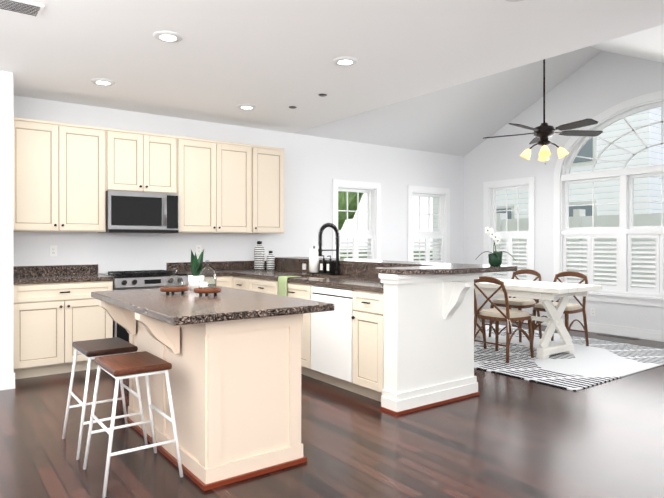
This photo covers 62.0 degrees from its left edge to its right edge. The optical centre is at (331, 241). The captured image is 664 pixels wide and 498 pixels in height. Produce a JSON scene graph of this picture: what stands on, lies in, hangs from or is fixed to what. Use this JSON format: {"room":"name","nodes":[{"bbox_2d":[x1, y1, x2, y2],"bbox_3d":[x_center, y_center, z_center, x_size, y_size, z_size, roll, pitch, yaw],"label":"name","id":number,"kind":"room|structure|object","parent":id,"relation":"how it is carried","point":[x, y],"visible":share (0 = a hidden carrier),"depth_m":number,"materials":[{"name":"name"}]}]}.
{"room":"kitchen","nodes":[
{"label":"kitchen","id":0,"kind":"room"},
{"bbox_2d":[0,71,12,373],"bbox_3d":[-3.669,-0.124,4.669,1.600,2.790,0.861,0,0,-36],"label":"wall","id":1,"kind":"structure","parent":0,"point":[6,222],"depth_m":4.77,"materials":[{"name":"white paint"}]},
{"bbox_2d":[0,373,14,389],"bbox_3d":[-3.400,1.207,4.313,1.610,0.130,0.034,0,0,-36],"label":"baseboard","id":2,"kind":"structure","parent":1,"relation":"attached to","point":[7,381],"depth_m":4.75,"materials":[{"name":"white"}]},
{"bbox_2d":[13,95,463,272],"bbox_3d":[-1.124,-0.127,7.174,8.670,2.790,0.150,0,0,-36],"label":"wall","id":3,"kind":"structure","parent":0,"point":[314,166],"depth_m":7.44,"materials":[{"name":"white paint"}]},
{"bbox_2d":[50,246,56,256],"bbox_3d":[-2.908,0.100,5.760,0.070,0.116,0.007,0,0,-36],"label":"electrical outlet","id":4,"kind":"object","parent":3,"relation":"attached to","point":[53,251],"visible":1,"depth_m":5.76,"materials":[{"name":"white plastic"}]},
{"bbox_2d":[13,117,116,231],"bbox_3d":[-2.782,-0.642,5.634,0.973,1.084,0.358,0,0,-36],"label":"upper cabinet","id":5,"kind":"object","parent":3,"relation":"attached to","point":[66,176],"depth_m":5.49,"materials":[{"name":"beige wood"}]},
{"bbox_2d":[13,261,253,276],"bbox_3d":[-2.101,0.299,6.344,2.928,0.100,0.026,0,0,-36],"label":"backsplash","id":6,"kind":"structure","parent":3,"relation":"attached to","point":[18,271],"depth_m":5.87,"materials":[{"name":"brown stone"}]},
{"bbox_2d":[117,129,180,196],"bbox_3d":[-2.144,-0.858,6.104,0.759,0.655,0.358,0,0,-36],"label":"upper cabinet","id":7,"kind":"object","parent":3,"relation":"attached to","point":[146,162],"depth_m":5.99,"materials":[{"name":"beige wood"}]},
{"bbox_2d":[98,190,178,233],"bbox_3d":[-2.116,-0.310,6.067,0.754,0.435,0.453,0,0,-36],"label":"microwave","id":8,"kind":"object","parent":7,"relation":"attached to","point":[139,212],"visible":0.98,"depth_m":5.90,"materials":[{"name":"silver metal"}]},
{"bbox_2d":[196,245,200,253],"bbox_3d":[-1.620,0.099,6.710,0.070,0.116,0.007,0,0,-36],"label":"electrical outlet","id":9,"kind":"object","parent":3,"relation":"attached to","point":[198,249],"visible":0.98,"depth_m":6.71,"materials":[{"name":"white plastic"}]},
{"bbox_2d":[179,136,260,232],"bbox_3d":[-1.460,-0.644,6.609,1.088,1.084,0.358,0,0,-36],"label":"upper cabinet","id":10,"kind":"object","parent":3,"relation":"attached to","point":[221,180],"depth_m":6.49,"materials":[{"name":"beige wood"}]},
{"bbox_2d":[261,146,283,232],"bbox_3d":[-0.922,-0.644,7.005,0.543,1.084,0.358,0,0,-36],"label":"upper cabinet","id":11,"kind":"object","parent":3,"relation":"attached to","point":[272,158],"depth_m":6.92,"materials":[{"name":"beige wood"}]},
{"bbox_2d":[332,179,380,259],"bbox_3d":[0.340,-0.043,8.222,0.950,1.700,0.200,0,0,-36],"label":"window","id":12,"kind":"structure","parent":3,"relation":"in","point":[371,234],"depth_m":8.30,"materials":[{"name":"white wood"}]},
{"bbox_2d":[408,185,449,262],"bbox_3d":[1.564,-0.045,9.124,1.010,1.700,0.200,0,0,-36],"label":"window","id":13,"kind":"structure","parent":3,"relation":"in","point":[441,234],"depth_m":9.20,"materials":[{"name":"white wood"}]},
{"bbox_2d":[0,318,663,497],"bbox_3d":[0.343,1.327,0.803,13.870,0.100,12.150,0,0,-36],"label":"floor","id":14,"kind":"structure","parent":0,"point":[502,436],"depth_m":3.43,"materials":[{"name":"brown wood"}]},
{"bbox_2d":[13,277,113,378],"bbox_3d":[-2.730,0.830,5.501,0.898,0.880,0.638,0,0,-36],"label":"base cabinet","id":15,"kind":"object","parent":14,"relation":"on","point":[49,316],"depth_m":5.21,"materials":[{"name":"beige wood"}]},
{"bbox_2d":[13,273,112,284],"bbox_3d":[-2.733,0.370,5.498,0.906,0.040,0.640,0,0,-36],"label":"countertop","id":16,"kind":"structure","parent":15,"relation":"on","point":[52,276],"depth_m":5.38,"materials":[{"name":"brown stone"}]},
{"bbox_2d":[62,337,147,459],"bbox_3d":[-1.449,0.963,3.513,0.419,0.623,0.439,0,0,-36],"label":"stool","id":17,"kind":"object","parent":14,"relation":"on","point":[89,350],"visible":0.92,"depth_m":3.44,"materials":[{"name":"white metal"}]},
{"bbox_2d":[83,351,182,497],"bbox_3d":[-1.099,0.963,3.038,0.419,0.623,0.439,0,0,-36],"label":"stool","id":18,"kind":"object","parent":14,"relation":"on","point":[118,367],"visible":1,"depth_m":2.97,"materials":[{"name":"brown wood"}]},
{"bbox_2d":[98,270,187,341],"bbox_3d":[-2.036,0.798,5.960,0.756,0.944,0.720,0,0,-36],"label":"range","id":19,"kind":"object","parent":14,"relation":"on","point":[139,279],"visible":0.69,"depth_m":5.68,"materials":[{"name":"silver metal"}]},
{"bbox_2d":[92,297,306,490],"bbox_3d":[-0.893,0.833,3.501,0.842,0.880,1.384,0,0,-36],"label":"kitchen island","id":20,"kind":"object","parent":14,"relation":"on","point":[232,356],"depth_m":3.05,"materials":[{"name":"beige wood"}]},
{"bbox_2d":[91,285,334,324],"bbox_3d":[-0.838,0.373,3.509,0.940,0.040,1.610,0,0,-36],"label":"island countertop","id":21,"kind":"structure","parent":20,"relation":"on","point":[188,307],"depth_m":3.10,"materials":[{"name":"brown stone"}]},
{"bbox_2d":[160,268,188,294],"bbox_3d":[-1.066,0.267,3.733,0.188,0.170,0.188,0,0,-36],"label":"cloche","id":22,"kind":"object","parent":21,"relation":"on","point":[172,289],"visible":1,"depth_m":3.69,"materials":[{"name":"clear"}]},
{"bbox_2d":[188,250,203,289],"bbox_3d":[-0.997,0.201,4.056,0.129,0.301,0.142,0,0,-36],"label":"snake plant","id":23,"kind":"object","parent":21,"relation":"on","point":[196,269],"visible":0.75,"depth_m":4.03,"materials":[{"name":"green plant"}]},
{"bbox_2d":[194,260,220,295],"bbox_3d":[-0.819,0.237,3.635,0.176,0.230,0.176,0,0,-36],"label":"cloche","id":24,"kind":"object","parent":21,"relation":"on","point":[215,289],"visible":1,"depth_m":3.62,"materials":[{"name":"clear glass"}]},
{"bbox_2d":[186,273,232,286],"bbox_3d":[-1.513,0.829,6.351,0.542,0.880,0.714,0,0,-36],"label":"base cabinet","id":25,"kind":"object","parent":14,"relation":"on","point":[222,278],"depth_m":6.20,"materials":[{"name":"beige wood"}]},
{"bbox_2d":[229,273,248,290],"bbox_3d":[-0.734,0.829,6.303,0.778,0.880,0.496,0,0,-36],"label":"base cabinet","id":26,"kind":"object","parent":14,"relation":"on","point":[235,282],"depth_m":6.15,"materials":[{"name":"beige wood"}]},
{"bbox_2d":[169,269,256,276],"bbox_3d":[-1.247,0.369,6.593,1.258,0.040,0.640,0,0,-36],"label":"countertop","id":27,"kind":"structure","parent":26,"relation":"on","point":[187,271],"depth_m":6.43,"materials":[{"name":"brown stone"}]},
{"bbox_2d":[249,277,304,374],"bbox_3d":[-0.276,0.830,5.720,0.732,0.880,1.257,0,0,-36],"label":"base cabinet","id":28,"kind":"object","parent":14,"relation":"on","point":[296,289],"depth_m":5.30,"materials":[{"name":"beige wood"}]},
{"bbox_2d":[305,281,348,390],"bbox_3d":[0.276,0.831,4.971,0.732,0.880,0.740,0,0,-36],"label":"dishwasher","id":29,"kind":"object","parent":14,"relation":"on","point":[327,332],"depth_m":4.78,"materials":[{"name":"white metal"}]},
{"bbox_2d":[349,285,452,410],"bbox_3d":[0.571,0.832,4.571,0.732,0.880,0.388,0,0,-36],"label":"base cabinet","id":30,"kind":"object","parent":14,"relation":"on","point":[396,338],"depth_m":4.27,"materials":[{"name":"beige wood"}]},
{"bbox_2d":[237,269,444,292],"bbox_3d":[-0.079,0.370,5.453,0.730,0.040,2.580,0,0,-36],"label":"countertop","id":31,"kind":"structure","parent":30,"relation":"on","point":[382,283],"depth_m":4.85,"materials":[{"name":"brown stone"}]},
{"bbox_2d":[277,276,300,295],"bbox_3d":[-0.418,0.463,5.400,0.180,0.246,0.165,0,0,-36],"label":"towel","id":32,"kind":"object","parent":31,"relation":"on","point":[282,285],"visible":0.83,"depth_m":5.35,"materials":[{"name":"green fabric"}]},
{"bbox_2d":[229,257,516,276],"bbox_3d":[0.067,0.220,5.542,1.150,0.040,3.350,0,0,-36],"label":"countertop","id":33,"kind":"structure","parent":30,"relation":"on","point":[398,268],"depth_m":4.97,"materials":[{"name":"brown stone"}]},
{"bbox_2d":[254,241,264,269],"bbox_3d":[-0.894,0.170,6.803,0.128,0.355,0.127,0,0,-36],"label":"canister","id":34,"kind":"object","parent":33,"relation":"on","point":[259,256],"visible":1,"depth_m":6.76,"materials":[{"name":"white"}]},
{"bbox_2d":[267,251,274,269],"bbox_3d":[-0.757,0.230,6.817,0.100,0.235,0.099,0,0,-36],"label":"canister","id":35,"kind":"object","parent":33,"relation":"on","point":[270,261],"visible":1,"depth_m":6.78,"materials":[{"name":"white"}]},
{"bbox_2d":[308,246,319,273],"bbox_3d":[-0.196,0.199,6.051,0.124,0.300,0.124,0,0,-36],"label":"paper towel","id":36,"kind":"object","parent":33,"relation":"on","point":[313,261],"visible":0.88,"depth_m":6.00,"materials":[{"name":"white paper"}]},
{"bbox_2d":[317,255,334,274],"bbox_3d":[-0.052,0.247,5.878,0.087,0.202,0.240,0,0,-36],"label":"soap bottles","id":37,"kind":"object","parent":33,"relation":"on","point":[326,267],"visible":0.94,"depth_m":5.82,"materials":[{"name":"black"}]},
{"bbox_2d":[318,223,341,274],"bbox_3d":[-0.015,0.078,5.656,0.270,0.543,0.104,0,0,-36],"label":"faucet","id":38,"kind":"object","parent":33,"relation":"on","point":[320,250],"visible":1,"depth_m":5.70,"materials":[{"name":"black metal"}]},
{"bbox_2d":[475,226,515,265],"bbox_3d":[1.362,0.037,4.558,0.278,0.326,0.271,0,0,-36],"label":"orchid pot","id":39,"kind":"object","parent":33,"relation":"on","point":[495,257],"visible":1,"depth_m":4.52,"materials":[{"name":"green"}]},
{"bbox_2d":[474,322,663,390],"bbox_3d":[2.168,1.263,6.670,2.530,0.010,3.070,0,0,-36],"label":"rug","id":40,"kind":"object","parent":14,"relation":"on","point":[593,363],"visible":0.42,"depth_m":5.84,"materials":[{"name":"white fabric"}]},
{"bbox_2d":[477,305,486,348],"bbox_3d":[1.469,0.814,6.521,0.523,0.890,0.506,0,0,-36],"label":"chair","id":41,"kind":"object","parent":40,"relation":"on","point":[483,330],"depth_m":6.46,"materials":[{"name":"brown wood"}]},
{"bbox_2d":[474,276,533,362],"bbox_3d":[1.840,0.815,6.018,0.523,0.890,0.506,0,0,-36],"label":"chair","id":42,"kind":"object","parent":40,"relation":"on","point":[507,315],"visible":0.85,"depth_m":5.91,"materials":[{"name":"brown wood"}]},
{"bbox_2d":[489,269,541,341],"bbox_3d":[2.404,0.813,7.210,0.523,0.890,0.506,0,0,-36],"label":"chair","id":43,"kind":"object","parent":40,"relation":"on","point":[518,303],"visible":0.6,"depth_m":7.13,"materials":[{"name":"brown wood"}]},
{"bbox_2d":[474,278,601,358],"bbox_3d":[2.120,0.871,6.591,0.837,0.774,1.800,0,0,-36],"label":"dining table","id":44,"kind":"object","parent":40,"relation":"on","point":[546,292],"visible":0.65,"depth_m":6.08,"materials":[{"name":"white wood"}]},
{"bbox_2d":[532,271,588,345],"bbox_3d":[2.775,0.814,6.707,0.523,0.890,0.506,0,0,-36],"label":"chair","id":45,"kind":"object","parent":40,"relation":"on","point":[570,308],"visible":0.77,"depth_m":6.64,"materials":[{"name":"brown wood"}]},
{"bbox_2d":[598,333,638,339],"bbox_3d":[3.807,1.263,7.363,0.110,0.008,0.500,0,0,-36],"label":"floor vent","id":46,"kind":"object","parent":14,"relation":"in","point":[618,336],"visible":0.94,"depth_m":7.33,"materials":[{"name":"silver metal"}]},
{"bbox_2d":[0,0,663,132],"bbox_3d":[0.343,-1.523,0.799,13.870,0.120,12.150,0,0,-36],"label":"ceiling","id":47,"kind":"structure","parent":0,"point":[270,60],"depth_m":4.20,"materials":[{"name":"white paint"}]},
{"bbox_2d":[0,0,43,16],"bbox_3d":[-1.972,-1.459,3.410,0.320,0.016,0.200,0,0,-36],"label":"ceiling vent","id":48,"kind":"object","parent":47,"relation":"in","point":[27,8],"visible":0.98,"depth_m":3.42,"materials":[{"name":"white metal"}]},
{"bbox_2d":[91,78,114,85],"bbox_3d":[-2.100,-1.462,5.067,0.204,0.014,0.204,0,0,-36],"label":"recessed light","id":49,"kind":"object","parent":47,"relation":"in","point":[102,82],"visible":1,"depth_m":5.05,"materials":[{"name":"white"}]},
{"bbox_2d":[153,31,182,41],"bbox_3d":[-1.170,-1.460,3.939,0.204,0.014,0.204,0,0,-36],"label":"recessed light","id":50,"kind":"object","parent":47,"relation":"in","point":[167,36],"visible":1,"depth_m":3.92,"materials":[{"name":"white"}]},
{"bbox_2d":[237,104,255,109],"bbox_3d":[-0.929,-1.463,6.005,0.204,0.014,0.204,0,0,-36],"label":"recessed light","id":51,"kind":"object","parent":47,"relation":"in","point":[246,106],"visible":1,"depth_m":5.99,"materials":[{"name":"white"}]},
{"bbox_2d":[333,57,357,65],"bbox_3d":[0.107,-1.461,4.483,0.204,0.014,0.204,0,0,-36],"label":"recessed light","id":52,"kind":"object","parent":47,"relation":"in","point":[344,61],"visible":1,"depth_m":4.46,"materials":[{"name":"white"}]},
{"bbox_2d":[275,265,448,284],"bbox_3d":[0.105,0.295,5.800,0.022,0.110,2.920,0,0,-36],"label":"backsplash","id":53,"kind":"structure","parent":0,"relation":"attached to","point":[446,279],"depth_m":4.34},
{"bbox_2d":[294,24,663,156],"bbox_3d":[2.302,-2.086,6.653,3.770,1.370,5.050,0,0,-36],"label":"ceiling","id":54,"kind":"structure","parent":0,"point":[463,119],"depth_m":7.91,"materials":[{"name":"white paint"}]},
{"bbox_2d":[483,59,602,163],"bbox_3d":[2.425,-1.691,6.319,1.314,1.604,1.336,0,0,-36],"label":"ceiling fan","id":55,"kind":"object","parent":54,"relation":"hanging from","point":[543,132],"visible":0.96,"depth_m":6.31,"materials":[{"name":"brown metal"}]},
{"bbox_2d":[464,51,663,330],"bbox_3d":[4.530,-0.711,6.682,0.150,3.960,7.650,0,0,-36],"label":"wall","id":56,"kind":"structure","parent":0,"point":[602,81],"depth_m":8.25,"materials":[{"name":"white paint"}]},
{"bbox_2d":[483,177,534,280],"bbox_3d":[2.873,-0.094,8.890,0.200,1.800,0.990,0,0,-36],"label":"window","id":57,"kind":"structure","parent":56,"relation":"in","point":[490,188],"depth_m":8.86,"materials":[{"name":"white wood"}]},
{"bbox_2d":[482,309,663,341],"bbox_3d":[4.470,1.204,6.609,0.034,0.130,7.399,0,0,-36],"label":"baseboard","id":58,"kind":"structure","parent":56,"relation":"attached to","point":[646,334],"depth_m":7.43,"materials":[{"name":"white wood"}]},
{"bbox_2d":[590,308,594,315],"bbox_3d":[3.656,0.987,7.736,0.007,0.116,0.070,0,0,-36],"label":"electrical outlet","id":59,"kind":"object","parent":56,"relation":"attached to","point":[592,311],"visible":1,"depth_m":7.74,"materials":[{"name":"white plastic"}]},
{"bbox_2d":[554,90,663,306],"bbox_3d":[4.207,-0.542,7.071,0.210,2.740,2.940,0,0,-36],"label":"arched window","id":60,"kind":"structure","parent":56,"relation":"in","point":[625,232],"depth_m":7.49,"materials":[{"name":"white wood"}]},
{"label":"outside","id":61,"kind":"structure","parent":0,"visible":0},
{"bbox_2d":[340,249,432,259],"bbox_3d":[1.158,1.472,14.976,100.000,0.370,110.000,0,0,-36],"label":"ground","id":62,"kind":"structure","parent":61,"point":[366,253],"depth_m":56.70,"materials":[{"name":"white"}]},
{"bbox_2d":[338,107,663,288],"bbox_3d":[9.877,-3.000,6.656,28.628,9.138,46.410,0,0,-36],"label":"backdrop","id":63,"kind":"structure","parent":61,"point":[645,213],"depth_m":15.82,"materials":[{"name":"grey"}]}
]}

